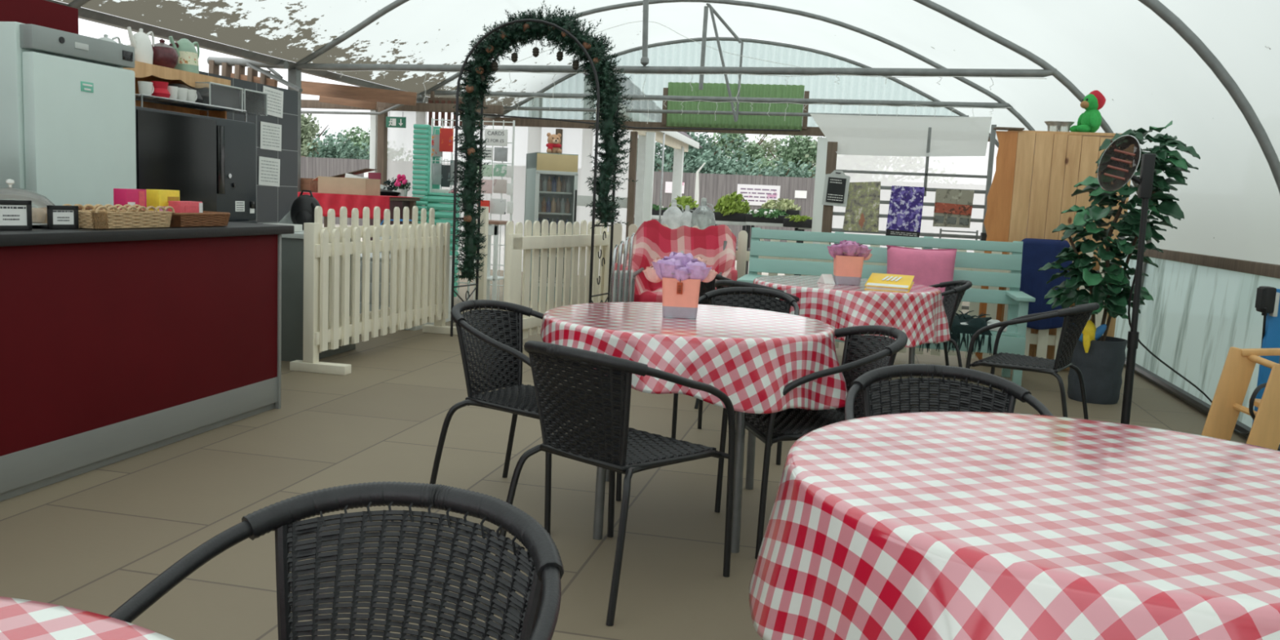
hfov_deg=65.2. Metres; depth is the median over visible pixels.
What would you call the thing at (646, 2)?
strut
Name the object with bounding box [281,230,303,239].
countertop
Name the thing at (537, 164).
cabinet
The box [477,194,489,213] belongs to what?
gift bag
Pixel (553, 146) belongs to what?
teddy bear
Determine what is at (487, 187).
greeting card
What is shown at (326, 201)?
cloth
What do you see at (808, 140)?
leafy tree
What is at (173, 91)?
cup
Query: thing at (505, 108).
tie beam
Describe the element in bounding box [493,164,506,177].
greeting card
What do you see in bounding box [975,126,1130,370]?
screen
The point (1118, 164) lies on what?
patio heater
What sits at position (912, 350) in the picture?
round table
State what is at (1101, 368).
potted plant
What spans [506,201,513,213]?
greeting card
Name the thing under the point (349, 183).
cardboard box
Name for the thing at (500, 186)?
greeting card
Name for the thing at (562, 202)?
drink bottle
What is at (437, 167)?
gift bag
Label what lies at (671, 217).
demijohn
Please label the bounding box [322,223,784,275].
ground
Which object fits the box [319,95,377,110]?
board
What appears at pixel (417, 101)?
column
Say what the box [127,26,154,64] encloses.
coffee pot
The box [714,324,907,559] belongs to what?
bistro chair
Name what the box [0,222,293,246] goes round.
countertop
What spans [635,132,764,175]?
leafy tree
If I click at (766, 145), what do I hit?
leafy tree
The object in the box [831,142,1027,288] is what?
wall
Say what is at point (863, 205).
poster
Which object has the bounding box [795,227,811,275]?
plant stand
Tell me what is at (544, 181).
drink bottle
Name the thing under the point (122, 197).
box
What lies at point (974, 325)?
fringed throw
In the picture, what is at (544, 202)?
drink bottle
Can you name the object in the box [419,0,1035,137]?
trim
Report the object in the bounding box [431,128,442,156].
gift bag
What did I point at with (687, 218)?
demijohn
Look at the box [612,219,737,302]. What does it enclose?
throw
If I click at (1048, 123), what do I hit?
glass bowl
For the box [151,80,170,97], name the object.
pot
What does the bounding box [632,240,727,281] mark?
garden chair
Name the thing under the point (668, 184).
banner
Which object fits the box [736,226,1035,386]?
garden bench
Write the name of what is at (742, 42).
strut
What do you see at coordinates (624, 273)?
folded chair
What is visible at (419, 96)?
pipe
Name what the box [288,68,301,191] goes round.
column
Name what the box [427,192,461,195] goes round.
shelf
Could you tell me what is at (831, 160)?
trellis
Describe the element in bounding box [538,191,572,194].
shelf
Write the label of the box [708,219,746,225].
shelf
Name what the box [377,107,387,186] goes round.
column
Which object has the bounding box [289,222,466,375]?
picket fence
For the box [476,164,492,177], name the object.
greeting card
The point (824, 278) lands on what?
folded card
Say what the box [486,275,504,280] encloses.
shelf
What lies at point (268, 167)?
page
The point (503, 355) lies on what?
bistro chair
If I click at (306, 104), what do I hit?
lintel
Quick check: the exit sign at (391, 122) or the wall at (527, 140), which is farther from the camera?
the wall at (527, 140)
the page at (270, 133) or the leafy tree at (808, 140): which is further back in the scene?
the leafy tree at (808, 140)
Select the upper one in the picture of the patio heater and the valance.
the valance
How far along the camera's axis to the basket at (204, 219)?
4.77 m
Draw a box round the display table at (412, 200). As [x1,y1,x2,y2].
[324,196,419,226]
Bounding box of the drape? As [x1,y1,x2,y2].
[809,113,991,156]
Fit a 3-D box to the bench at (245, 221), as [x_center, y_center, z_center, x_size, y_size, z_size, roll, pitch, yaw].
[-3.109,-0.162,6.419,0.660,0.960,1.220,4,7,12]
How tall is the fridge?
1.930 m
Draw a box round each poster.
[842,181,880,231]
[885,185,924,237]
[933,188,974,227]
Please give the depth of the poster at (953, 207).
9.98 m
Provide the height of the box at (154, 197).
0.155 m
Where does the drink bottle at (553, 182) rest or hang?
on the cabinet at (537, 164)
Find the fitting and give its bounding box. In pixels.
[640,56,648,66]
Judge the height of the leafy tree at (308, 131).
4.132 m
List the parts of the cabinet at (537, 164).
door, handle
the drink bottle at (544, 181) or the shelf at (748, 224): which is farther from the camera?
the shelf at (748, 224)
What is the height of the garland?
2.384 m
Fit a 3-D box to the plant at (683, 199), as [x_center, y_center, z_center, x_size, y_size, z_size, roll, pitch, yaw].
[0.873,-2.305,20.146,0.632,0.417,0.724,4,7,12]
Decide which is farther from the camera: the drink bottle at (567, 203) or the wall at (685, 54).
the wall at (685, 54)
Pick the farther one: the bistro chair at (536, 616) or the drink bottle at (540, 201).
the drink bottle at (540, 201)
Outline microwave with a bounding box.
[135,106,256,221]
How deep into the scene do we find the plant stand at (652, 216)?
19.45 m
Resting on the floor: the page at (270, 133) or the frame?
the frame
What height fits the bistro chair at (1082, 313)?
0.799 m
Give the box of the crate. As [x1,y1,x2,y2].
[300,177,318,192]
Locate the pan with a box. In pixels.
[168,83,203,102]
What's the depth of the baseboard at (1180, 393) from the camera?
7.03 m
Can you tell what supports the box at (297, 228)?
on the unit
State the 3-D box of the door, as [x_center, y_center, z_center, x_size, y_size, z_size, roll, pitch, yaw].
[0.184,-1.736,15.323,0.292,2.240,0.030,4,7,12]
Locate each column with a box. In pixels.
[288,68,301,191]
[368,110,377,173]
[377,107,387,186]
[416,100,426,102]
[555,128,562,149]
[625,131,638,239]
[641,131,655,223]
[810,137,828,275]
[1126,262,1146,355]
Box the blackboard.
[822,169,850,207]
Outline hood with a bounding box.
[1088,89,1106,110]
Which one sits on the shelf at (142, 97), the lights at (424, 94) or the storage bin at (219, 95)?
the storage bin at (219, 95)
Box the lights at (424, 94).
[423,93,1011,121]
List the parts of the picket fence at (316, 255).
post, rail, rail, post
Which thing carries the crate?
on the cloth at (326, 201)
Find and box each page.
[258,155,279,186]
[260,121,281,151]
[262,85,283,118]
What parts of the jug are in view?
spout, handle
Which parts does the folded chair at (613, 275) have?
seat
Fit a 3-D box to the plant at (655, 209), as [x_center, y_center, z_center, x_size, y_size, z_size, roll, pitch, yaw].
[0.267,-2.236,20.311,0.575,0.246,0.710,4,7,12]
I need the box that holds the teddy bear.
[546,132,561,153]
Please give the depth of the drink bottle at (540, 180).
11.49 m
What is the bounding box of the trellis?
[821,124,996,309]
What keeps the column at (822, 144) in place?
on the floor
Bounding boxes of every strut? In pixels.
[642,0,648,57]
[698,5,708,89]
[706,3,742,43]
[709,5,737,121]
[736,41,743,119]
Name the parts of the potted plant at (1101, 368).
pot, stem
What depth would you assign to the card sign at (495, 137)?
10.97 m
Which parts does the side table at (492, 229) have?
leg, leg, leg, leg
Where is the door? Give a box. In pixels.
[641,132,665,222]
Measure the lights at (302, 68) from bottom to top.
0.348 m
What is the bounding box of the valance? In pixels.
[427,90,485,126]
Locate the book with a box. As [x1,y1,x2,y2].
[864,272,914,292]
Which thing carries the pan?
on the shelf at (142, 97)
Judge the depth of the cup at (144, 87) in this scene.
6.05 m
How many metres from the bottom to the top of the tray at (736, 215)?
0.140 m
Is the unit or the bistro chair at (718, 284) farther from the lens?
the unit
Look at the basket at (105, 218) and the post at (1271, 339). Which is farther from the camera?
the post at (1271, 339)
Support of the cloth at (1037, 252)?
hanging from the picket fence at (1042, 339)
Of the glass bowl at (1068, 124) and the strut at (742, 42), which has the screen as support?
the glass bowl at (1068, 124)
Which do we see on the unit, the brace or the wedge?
the wedge
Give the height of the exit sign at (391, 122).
0.190 m
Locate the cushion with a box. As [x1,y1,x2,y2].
[886,244,956,299]
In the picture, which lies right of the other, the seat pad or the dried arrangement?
the seat pad
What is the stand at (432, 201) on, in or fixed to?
on the floor
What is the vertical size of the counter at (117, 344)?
1.004 m
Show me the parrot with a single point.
(1090, 332)
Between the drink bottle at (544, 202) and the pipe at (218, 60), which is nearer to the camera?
the pipe at (218, 60)
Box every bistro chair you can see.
[108,481,564,639]
[429,299,622,535]
[491,340,735,626]
[671,286,799,465]
[694,280,799,408]
[698,274,733,304]
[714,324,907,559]
[844,364,1053,420]
[869,280,972,382]
[962,302,1099,419]
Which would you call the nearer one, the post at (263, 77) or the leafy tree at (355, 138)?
the post at (263, 77)
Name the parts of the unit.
door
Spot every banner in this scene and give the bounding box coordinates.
[665,181,684,193]
[737,183,780,206]
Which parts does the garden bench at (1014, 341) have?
armrest, post, post, post, leg, post, leg, armrest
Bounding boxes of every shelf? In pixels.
[123,60,231,119]
[135,93,246,121]
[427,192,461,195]
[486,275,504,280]
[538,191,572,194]
[538,212,571,215]
[651,214,701,220]
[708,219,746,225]
[746,222,795,227]
[798,227,811,230]
[1007,129,1122,137]
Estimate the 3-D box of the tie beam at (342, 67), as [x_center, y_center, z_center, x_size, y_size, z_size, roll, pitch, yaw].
[0.054,-2.327,9.280,7.172,0.151,0.068,4,7,12]
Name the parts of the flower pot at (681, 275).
pot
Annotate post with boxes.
[208,59,219,75]
[221,62,232,77]
[234,64,244,79]
[247,66,257,82]
[259,70,271,84]
[474,206,488,317]
[1252,288,1279,424]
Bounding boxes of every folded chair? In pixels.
[608,244,618,302]
[614,240,623,302]
[620,236,629,302]
[626,232,635,302]
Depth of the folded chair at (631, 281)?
7.68 m
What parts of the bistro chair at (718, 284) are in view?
leg, backrest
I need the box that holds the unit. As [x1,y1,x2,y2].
[280,230,355,361]
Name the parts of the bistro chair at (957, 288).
leg, backrest, leg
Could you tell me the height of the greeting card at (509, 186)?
0.128 m
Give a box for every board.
[230,72,277,87]
[301,80,417,106]
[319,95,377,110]
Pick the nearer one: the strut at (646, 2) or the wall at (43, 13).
the wall at (43, 13)
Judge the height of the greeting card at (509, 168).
0.128 m
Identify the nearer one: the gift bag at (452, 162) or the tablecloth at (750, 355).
the tablecloth at (750, 355)
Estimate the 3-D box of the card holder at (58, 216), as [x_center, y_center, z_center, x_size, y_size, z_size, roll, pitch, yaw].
[-2.381,-0.423,4.098,0.066,0.095,0.125,6,8,28]
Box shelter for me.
[583,72,702,229]
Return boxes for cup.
[137,80,154,95]
[167,85,177,99]
[177,87,187,100]
[186,88,197,102]
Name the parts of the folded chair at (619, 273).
seat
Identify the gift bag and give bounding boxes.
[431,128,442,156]
[431,157,442,184]
[439,122,453,151]
[440,159,450,186]
[449,154,457,185]
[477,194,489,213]
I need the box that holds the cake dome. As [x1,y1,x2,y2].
[0,178,55,226]
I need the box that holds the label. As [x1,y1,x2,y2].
[431,188,457,193]
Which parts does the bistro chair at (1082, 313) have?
leg, leg, seat, seat frame, leg, backrest, leg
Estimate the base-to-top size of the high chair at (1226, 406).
0.719 m
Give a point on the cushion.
(929, 267)
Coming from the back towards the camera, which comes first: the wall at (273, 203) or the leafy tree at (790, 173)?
the leafy tree at (790, 173)
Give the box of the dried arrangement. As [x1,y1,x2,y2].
[382,177,399,191]
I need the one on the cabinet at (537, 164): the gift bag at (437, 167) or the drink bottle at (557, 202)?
the drink bottle at (557, 202)
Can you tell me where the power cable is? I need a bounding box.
[1127,266,1266,435]
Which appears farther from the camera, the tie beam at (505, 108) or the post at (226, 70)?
the tie beam at (505, 108)
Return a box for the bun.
[31,207,47,223]
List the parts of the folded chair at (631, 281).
seat, leg frame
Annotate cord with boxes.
[511,21,799,67]
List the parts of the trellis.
timber post, post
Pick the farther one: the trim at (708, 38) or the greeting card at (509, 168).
the trim at (708, 38)
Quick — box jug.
[168,35,199,73]
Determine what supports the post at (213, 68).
attached to the pipe at (218, 60)
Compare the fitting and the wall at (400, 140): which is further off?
the wall at (400, 140)
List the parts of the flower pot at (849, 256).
pot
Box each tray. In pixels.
[380,184,397,192]
[380,191,400,195]
[652,208,666,215]
[713,211,746,222]
[745,213,789,223]
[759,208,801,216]
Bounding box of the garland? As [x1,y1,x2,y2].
[449,0,638,282]
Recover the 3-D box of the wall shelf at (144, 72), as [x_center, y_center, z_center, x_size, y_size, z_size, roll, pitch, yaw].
[-3.228,-1.442,6.524,0.322,0.412,1.355,4,7,12]
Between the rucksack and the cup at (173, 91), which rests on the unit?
the rucksack
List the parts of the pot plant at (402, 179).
pot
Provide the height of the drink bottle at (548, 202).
0.172 m
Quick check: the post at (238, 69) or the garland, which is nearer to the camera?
the garland
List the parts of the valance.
rail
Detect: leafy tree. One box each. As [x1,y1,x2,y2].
[301,113,328,157]
[306,128,369,159]
[321,125,387,159]
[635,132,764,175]
[657,149,759,175]
[704,133,767,168]
[727,155,815,177]
[737,134,786,165]
[746,135,817,177]
[798,136,825,173]
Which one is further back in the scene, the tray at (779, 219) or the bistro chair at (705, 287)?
the tray at (779, 219)
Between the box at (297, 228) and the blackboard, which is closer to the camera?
the box at (297, 228)
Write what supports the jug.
on the wall shelf at (144, 72)
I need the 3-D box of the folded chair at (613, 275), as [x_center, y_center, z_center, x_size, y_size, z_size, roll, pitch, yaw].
[-0.201,-0.147,7.765,0.064,0.880,0.444,3,7,0]
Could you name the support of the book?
on the tablecloth at (919, 313)
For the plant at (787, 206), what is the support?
on the plant stand at (748, 224)
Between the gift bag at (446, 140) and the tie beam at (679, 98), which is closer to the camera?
the gift bag at (446, 140)
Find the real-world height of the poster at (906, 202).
0.522 m
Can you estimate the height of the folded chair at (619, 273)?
0.910 m
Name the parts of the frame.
rail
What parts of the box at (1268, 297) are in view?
lid, plate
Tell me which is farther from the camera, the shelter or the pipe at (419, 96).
the shelter
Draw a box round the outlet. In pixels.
[250,200,255,208]
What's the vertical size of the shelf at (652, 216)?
0.060 m
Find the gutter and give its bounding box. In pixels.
[44,0,497,118]
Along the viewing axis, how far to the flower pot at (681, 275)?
3.88 m
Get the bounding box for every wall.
[0,0,78,34]
[199,71,297,223]
[386,111,427,205]
[426,122,632,276]
[503,40,959,127]
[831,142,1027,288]
[1114,253,1279,427]
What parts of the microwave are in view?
glossy door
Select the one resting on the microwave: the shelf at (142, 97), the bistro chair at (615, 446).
the shelf at (142, 97)
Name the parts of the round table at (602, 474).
leg, leg, leg, leg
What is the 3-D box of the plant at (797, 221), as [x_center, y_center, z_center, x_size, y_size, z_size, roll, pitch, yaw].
[2.578,-1.609,16.246,0.487,0.203,0.714,4,7,12]
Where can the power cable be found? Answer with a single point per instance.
(1133, 282)
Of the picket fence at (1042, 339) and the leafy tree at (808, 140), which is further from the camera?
the leafy tree at (808, 140)
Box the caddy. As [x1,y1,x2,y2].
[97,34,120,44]
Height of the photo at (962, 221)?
0.074 m
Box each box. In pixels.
[113,188,146,209]
[146,189,179,211]
[168,200,202,213]
[268,222,302,231]
[312,168,380,195]
[1254,285,1279,316]
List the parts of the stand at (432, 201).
post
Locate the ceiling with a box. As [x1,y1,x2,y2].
[55,0,1279,265]
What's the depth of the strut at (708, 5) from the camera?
12.27 m
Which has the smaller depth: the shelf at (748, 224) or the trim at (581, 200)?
the trim at (581, 200)
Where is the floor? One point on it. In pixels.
(91, 540)
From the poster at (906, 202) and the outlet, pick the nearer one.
the outlet
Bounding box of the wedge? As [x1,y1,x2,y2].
[278,210,290,223]
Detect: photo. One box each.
[933,215,944,223]
[946,216,956,224]
[959,217,968,225]
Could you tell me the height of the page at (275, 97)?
0.233 m
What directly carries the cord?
hanging from the ceiling
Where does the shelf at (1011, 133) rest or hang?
attached to the screen
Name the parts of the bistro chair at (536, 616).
backrest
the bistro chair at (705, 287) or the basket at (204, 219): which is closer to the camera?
the basket at (204, 219)
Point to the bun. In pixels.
(44, 208)
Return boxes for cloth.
[297,191,415,219]
[1017,238,1072,329]
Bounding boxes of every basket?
[62,204,174,229]
[78,206,111,209]
[169,210,230,226]
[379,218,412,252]
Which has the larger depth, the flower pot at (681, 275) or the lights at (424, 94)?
the lights at (424, 94)
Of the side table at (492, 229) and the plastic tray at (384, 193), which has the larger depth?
the plastic tray at (384, 193)
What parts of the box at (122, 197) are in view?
printed panel, printed panel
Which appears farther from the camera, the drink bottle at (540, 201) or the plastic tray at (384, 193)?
the drink bottle at (540, 201)
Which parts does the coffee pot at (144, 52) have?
spout, handle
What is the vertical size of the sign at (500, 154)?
0.151 m
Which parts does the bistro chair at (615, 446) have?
leg, backrest, leg, seat frame, seat, leg, leg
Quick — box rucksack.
[290,190,320,230]
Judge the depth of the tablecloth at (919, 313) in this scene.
5.69 m
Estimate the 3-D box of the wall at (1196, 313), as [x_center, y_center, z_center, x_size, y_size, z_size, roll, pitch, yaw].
[3.480,0.290,4.928,0.060,1.000,19.000,4,7,12]
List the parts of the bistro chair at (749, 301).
leg, leg, backrest, leg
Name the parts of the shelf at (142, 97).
rail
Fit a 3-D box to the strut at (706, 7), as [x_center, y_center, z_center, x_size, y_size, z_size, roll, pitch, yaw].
[0.761,-3.255,11.976,0.064,0.974,0.052,4,7,12]
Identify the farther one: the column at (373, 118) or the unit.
the column at (373, 118)
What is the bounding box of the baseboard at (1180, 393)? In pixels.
[1124,357,1279,450]
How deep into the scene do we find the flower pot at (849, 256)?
6.05 m
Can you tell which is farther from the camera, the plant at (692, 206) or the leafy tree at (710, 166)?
the leafy tree at (710, 166)
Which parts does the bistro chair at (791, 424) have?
leg, leg, seat frame, leg, seat, backrest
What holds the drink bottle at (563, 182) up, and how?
on the cabinet at (537, 164)
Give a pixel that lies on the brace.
(271, 69)
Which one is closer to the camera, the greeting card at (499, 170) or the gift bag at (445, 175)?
the greeting card at (499, 170)
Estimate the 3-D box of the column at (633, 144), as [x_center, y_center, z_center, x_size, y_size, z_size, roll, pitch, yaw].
[-0.139,-1.749,15.311,0.100,2.240,0.090,4,7,12]
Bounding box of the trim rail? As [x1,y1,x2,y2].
[1132,247,1279,278]
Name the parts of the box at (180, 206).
printed panel, printed panel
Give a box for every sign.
[364,171,368,177]
[386,111,406,128]
[477,146,493,159]
[484,128,507,146]
[493,146,507,161]
[795,190,806,198]
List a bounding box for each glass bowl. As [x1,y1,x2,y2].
[1044,120,1060,131]
[1057,121,1074,131]
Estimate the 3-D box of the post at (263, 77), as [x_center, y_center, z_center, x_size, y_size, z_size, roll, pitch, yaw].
[-3.683,-2.350,9.826,0.058,0.202,0.100,4,7,12]
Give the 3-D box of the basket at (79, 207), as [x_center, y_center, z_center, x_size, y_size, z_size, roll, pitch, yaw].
[-2.481,-0.484,4.638,0.214,0.075,0.206,4,7,12]
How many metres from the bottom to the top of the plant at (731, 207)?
0.510 m
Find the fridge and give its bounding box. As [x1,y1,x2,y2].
[0,21,136,208]
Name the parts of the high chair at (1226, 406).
leg, seat, rail, leg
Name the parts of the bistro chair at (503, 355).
leg, backrest, leg, seat frame, seat, leg, leg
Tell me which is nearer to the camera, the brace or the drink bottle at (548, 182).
the brace
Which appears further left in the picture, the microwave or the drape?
the microwave
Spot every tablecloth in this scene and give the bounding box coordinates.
[0,596,175,639]
[540,302,847,413]
[748,411,1279,639]
[753,275,951,347]
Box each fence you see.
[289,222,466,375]
[300,155,815,247]
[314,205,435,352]
[503,219,608,338]
[605,222,1106,359]
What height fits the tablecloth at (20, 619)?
0.303 m
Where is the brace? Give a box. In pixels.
[250,50,283,78]
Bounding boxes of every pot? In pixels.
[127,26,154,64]
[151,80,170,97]
[642,251,717,319]
[826,240,872,285]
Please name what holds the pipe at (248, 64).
attached to the gutter
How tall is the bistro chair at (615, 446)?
0.799 m
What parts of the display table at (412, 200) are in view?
leg, leg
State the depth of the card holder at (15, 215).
3.85 m
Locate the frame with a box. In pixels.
[937,228,977,248]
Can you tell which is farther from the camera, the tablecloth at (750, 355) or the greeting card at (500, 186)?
the greeting card at (500, 186)
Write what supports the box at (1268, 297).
attached to the post at (1271, 339)
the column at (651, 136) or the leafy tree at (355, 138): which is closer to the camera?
the column at (651, 136)
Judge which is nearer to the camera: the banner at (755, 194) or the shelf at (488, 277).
the shelf at (488, 277)
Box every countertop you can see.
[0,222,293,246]
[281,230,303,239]
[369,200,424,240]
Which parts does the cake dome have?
knob, plate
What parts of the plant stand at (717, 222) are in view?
leg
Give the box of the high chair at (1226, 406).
[1201,346,1279,450]
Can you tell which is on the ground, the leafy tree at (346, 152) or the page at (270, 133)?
the leafy tree at (346, 152)
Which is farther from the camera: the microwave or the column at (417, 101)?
the column at (417, 101)
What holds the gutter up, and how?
attached to the wall at (685, 54)
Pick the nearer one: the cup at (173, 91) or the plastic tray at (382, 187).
the cup at (173, 91)
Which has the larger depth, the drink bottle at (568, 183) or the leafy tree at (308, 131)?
the leafy tree at (308, 131)
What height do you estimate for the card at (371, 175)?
0.260 m
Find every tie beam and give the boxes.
[294,63,1057,77]
[402,89,1012,108]
[503,106,968,116]
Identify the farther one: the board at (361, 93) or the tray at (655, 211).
the tray at (655, 211)
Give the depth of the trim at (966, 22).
8.62 m
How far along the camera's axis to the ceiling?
8.48 m
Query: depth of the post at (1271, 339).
5.01 m
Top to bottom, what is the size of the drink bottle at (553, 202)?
0.172 m
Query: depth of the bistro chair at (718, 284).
5.73 m
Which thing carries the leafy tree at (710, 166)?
on the ground
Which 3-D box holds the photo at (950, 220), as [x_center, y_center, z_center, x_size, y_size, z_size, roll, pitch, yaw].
[3.113,-0.994,9.991,0.093,0.074,0.003,4,7,12]
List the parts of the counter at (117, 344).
corner trim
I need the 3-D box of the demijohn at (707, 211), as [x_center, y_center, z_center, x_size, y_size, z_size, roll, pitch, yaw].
[0.585,-0.957,9.294,0.242,0.356,0.240,4,7,12]
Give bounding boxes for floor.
[0,269,1247,639]
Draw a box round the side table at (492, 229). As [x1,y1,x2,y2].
[473,219,513,311]
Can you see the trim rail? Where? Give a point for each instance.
(1271, 270)
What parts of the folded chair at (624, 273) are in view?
seat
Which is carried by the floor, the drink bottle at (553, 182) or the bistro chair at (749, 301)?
the bistro chair at (749, 301)
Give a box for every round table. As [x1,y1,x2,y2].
[592,382,755,553]
[907,346,915,405]
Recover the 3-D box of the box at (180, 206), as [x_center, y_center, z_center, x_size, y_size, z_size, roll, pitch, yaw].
[-2.205,-0.524,4.855,0.072,0.105,0.150,5,7,16]
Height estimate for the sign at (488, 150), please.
0.133 m
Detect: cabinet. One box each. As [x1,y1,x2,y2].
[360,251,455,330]
[521,151,577,302]
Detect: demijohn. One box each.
[661,199,682,229]
[679,204,696,227]
[692,197,715,229]
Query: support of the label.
attached to the stand at (432, 201)
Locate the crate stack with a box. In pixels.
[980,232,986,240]
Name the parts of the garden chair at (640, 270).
armrest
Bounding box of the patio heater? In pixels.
[1097,134,1155,424]
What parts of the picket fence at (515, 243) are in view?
rail, frame rail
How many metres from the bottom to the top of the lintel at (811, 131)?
0.125 m
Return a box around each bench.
[228,220,257,223]
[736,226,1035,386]
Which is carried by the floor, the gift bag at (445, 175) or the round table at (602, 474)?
the round table at (602, 474)
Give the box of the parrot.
[1073,315,1106,352]
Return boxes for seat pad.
[960,319,1007,331]
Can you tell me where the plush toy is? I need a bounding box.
[1069,89,1106,132]
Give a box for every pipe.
[207,56,288,68]
[246,62,302,92]
[301,94,422,115]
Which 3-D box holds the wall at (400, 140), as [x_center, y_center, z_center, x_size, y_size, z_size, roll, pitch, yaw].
[-2.892,-1.948,12.396,0.520,1.280,0.024,4,7,12]
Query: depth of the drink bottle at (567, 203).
11.62 m
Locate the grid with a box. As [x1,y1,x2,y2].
[430,117,515,301]
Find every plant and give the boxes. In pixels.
[394,173,410,196]
[652,204,667,215]
[666,195,699,216]
[677,203,699,214]
[712,191,751,222]
[745,208,789,223]
[759,197,801,216]
[782,214,812,228]
[1038,120,1200,404]
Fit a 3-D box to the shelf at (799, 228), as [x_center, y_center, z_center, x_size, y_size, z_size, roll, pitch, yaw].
[2.858,-1.547,16.709,0.369,0.060,0.900,4,7,12]
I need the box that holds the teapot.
[151,38,178,68]
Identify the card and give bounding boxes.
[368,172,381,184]
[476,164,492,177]
[476,179,492,193]
[489,198,506,214]
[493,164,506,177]
[493,179,506,193]
[506,165,513,177]
[506,182,513,195]
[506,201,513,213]
[817,274,835,284]
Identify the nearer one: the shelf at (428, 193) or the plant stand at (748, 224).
the shelf at (428, 193)
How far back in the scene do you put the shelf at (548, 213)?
11.52 m
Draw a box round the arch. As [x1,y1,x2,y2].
[450,18,618,336]
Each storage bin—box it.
[188,81,243,111]
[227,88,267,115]
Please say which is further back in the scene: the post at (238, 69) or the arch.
the post at (238, 69)
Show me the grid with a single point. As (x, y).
(433, 119)
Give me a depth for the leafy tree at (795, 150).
35.32 m
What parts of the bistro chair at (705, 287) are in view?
backrest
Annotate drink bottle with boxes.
[538,196,541,212]
[539,175,542,191]
[541,197,546,212]
[542,176,546,191]
[546,176,551,191]
[546,197,551,212]
[551,176,556,191]
[551,197,555,212]
[555,177,561,191]
[555,197,560,213]
[560,177,565,191]
[560,198,564,213]
[564,198,569,213]
[565,177,570,192]
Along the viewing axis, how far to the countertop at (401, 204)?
10.87 m
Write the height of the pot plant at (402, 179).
0.254 m
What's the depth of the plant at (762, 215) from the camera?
16.41 m
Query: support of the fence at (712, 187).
on the ground
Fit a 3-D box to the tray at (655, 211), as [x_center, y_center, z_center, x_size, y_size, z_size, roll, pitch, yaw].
[0.263,-2.182,20.304,0.530,0.140,0.500,4,7,12]
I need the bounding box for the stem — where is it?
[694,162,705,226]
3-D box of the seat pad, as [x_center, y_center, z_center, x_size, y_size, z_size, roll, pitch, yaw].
[2.483,0.027,7.448,0.420,0.040,0.460,4,7,12]
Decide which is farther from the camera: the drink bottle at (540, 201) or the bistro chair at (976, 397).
the drink bottle at (540, 201)
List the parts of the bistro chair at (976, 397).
backrest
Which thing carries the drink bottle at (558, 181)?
on the cabinet at (537, 164)
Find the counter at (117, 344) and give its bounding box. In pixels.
[0,222,293,501]
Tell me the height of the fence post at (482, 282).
1.100 m
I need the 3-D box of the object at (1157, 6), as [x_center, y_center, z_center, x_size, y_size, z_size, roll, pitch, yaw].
[-0.134,-1.342,6.381,8.184,3.709,0.060,4,7,12]
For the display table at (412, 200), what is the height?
1.135 m
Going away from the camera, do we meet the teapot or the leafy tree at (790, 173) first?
the teapot
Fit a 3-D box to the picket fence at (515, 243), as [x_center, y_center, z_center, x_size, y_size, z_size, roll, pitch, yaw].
[-0.661,-0.335,8.502,0.085,1.030,1.772,6,8,24]
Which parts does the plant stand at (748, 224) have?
leg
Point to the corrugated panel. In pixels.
(767, 91)
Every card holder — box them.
[0,200,32,230]
[39,204,79,229]
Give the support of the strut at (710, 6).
attached to the ceiling
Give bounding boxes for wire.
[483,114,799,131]
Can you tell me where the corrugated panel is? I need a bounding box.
[661,81,809,130]
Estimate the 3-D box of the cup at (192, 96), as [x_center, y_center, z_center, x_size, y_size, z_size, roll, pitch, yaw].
[-2.912,-1.449,6.488,0.105,0.085,0.084,-4,10,-45]
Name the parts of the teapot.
handle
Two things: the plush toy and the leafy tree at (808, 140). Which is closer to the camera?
the plush toy
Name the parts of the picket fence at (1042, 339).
post, rail, rail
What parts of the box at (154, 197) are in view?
printed panel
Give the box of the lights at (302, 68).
[302,68,1046,103]
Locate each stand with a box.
[412,124,461,297]
[651,214,701,226]
[706,219,751,274]
[745,222,798,275]
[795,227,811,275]
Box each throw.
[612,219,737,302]
[919,310,992,355]
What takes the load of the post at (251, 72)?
on the board at (269, 82)
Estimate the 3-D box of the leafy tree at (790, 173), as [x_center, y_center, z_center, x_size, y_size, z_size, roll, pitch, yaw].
[4.533,-3.874,33.108,4.062,3.027,2.848,3,7,0]
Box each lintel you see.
[301,99,503,114]
[475,117,997,142]
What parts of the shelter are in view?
post, post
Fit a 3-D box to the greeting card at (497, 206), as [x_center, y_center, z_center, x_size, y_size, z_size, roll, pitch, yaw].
[-1.573,-1.258,11.078,0.183,0.168,0.012,4,7,12]
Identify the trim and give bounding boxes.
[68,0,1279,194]
[296,0,1151,244]
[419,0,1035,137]
[497,36,1030,198]
[577,195,627,208]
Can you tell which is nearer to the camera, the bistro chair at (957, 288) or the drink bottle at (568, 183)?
the bistro chair at (957, 288)

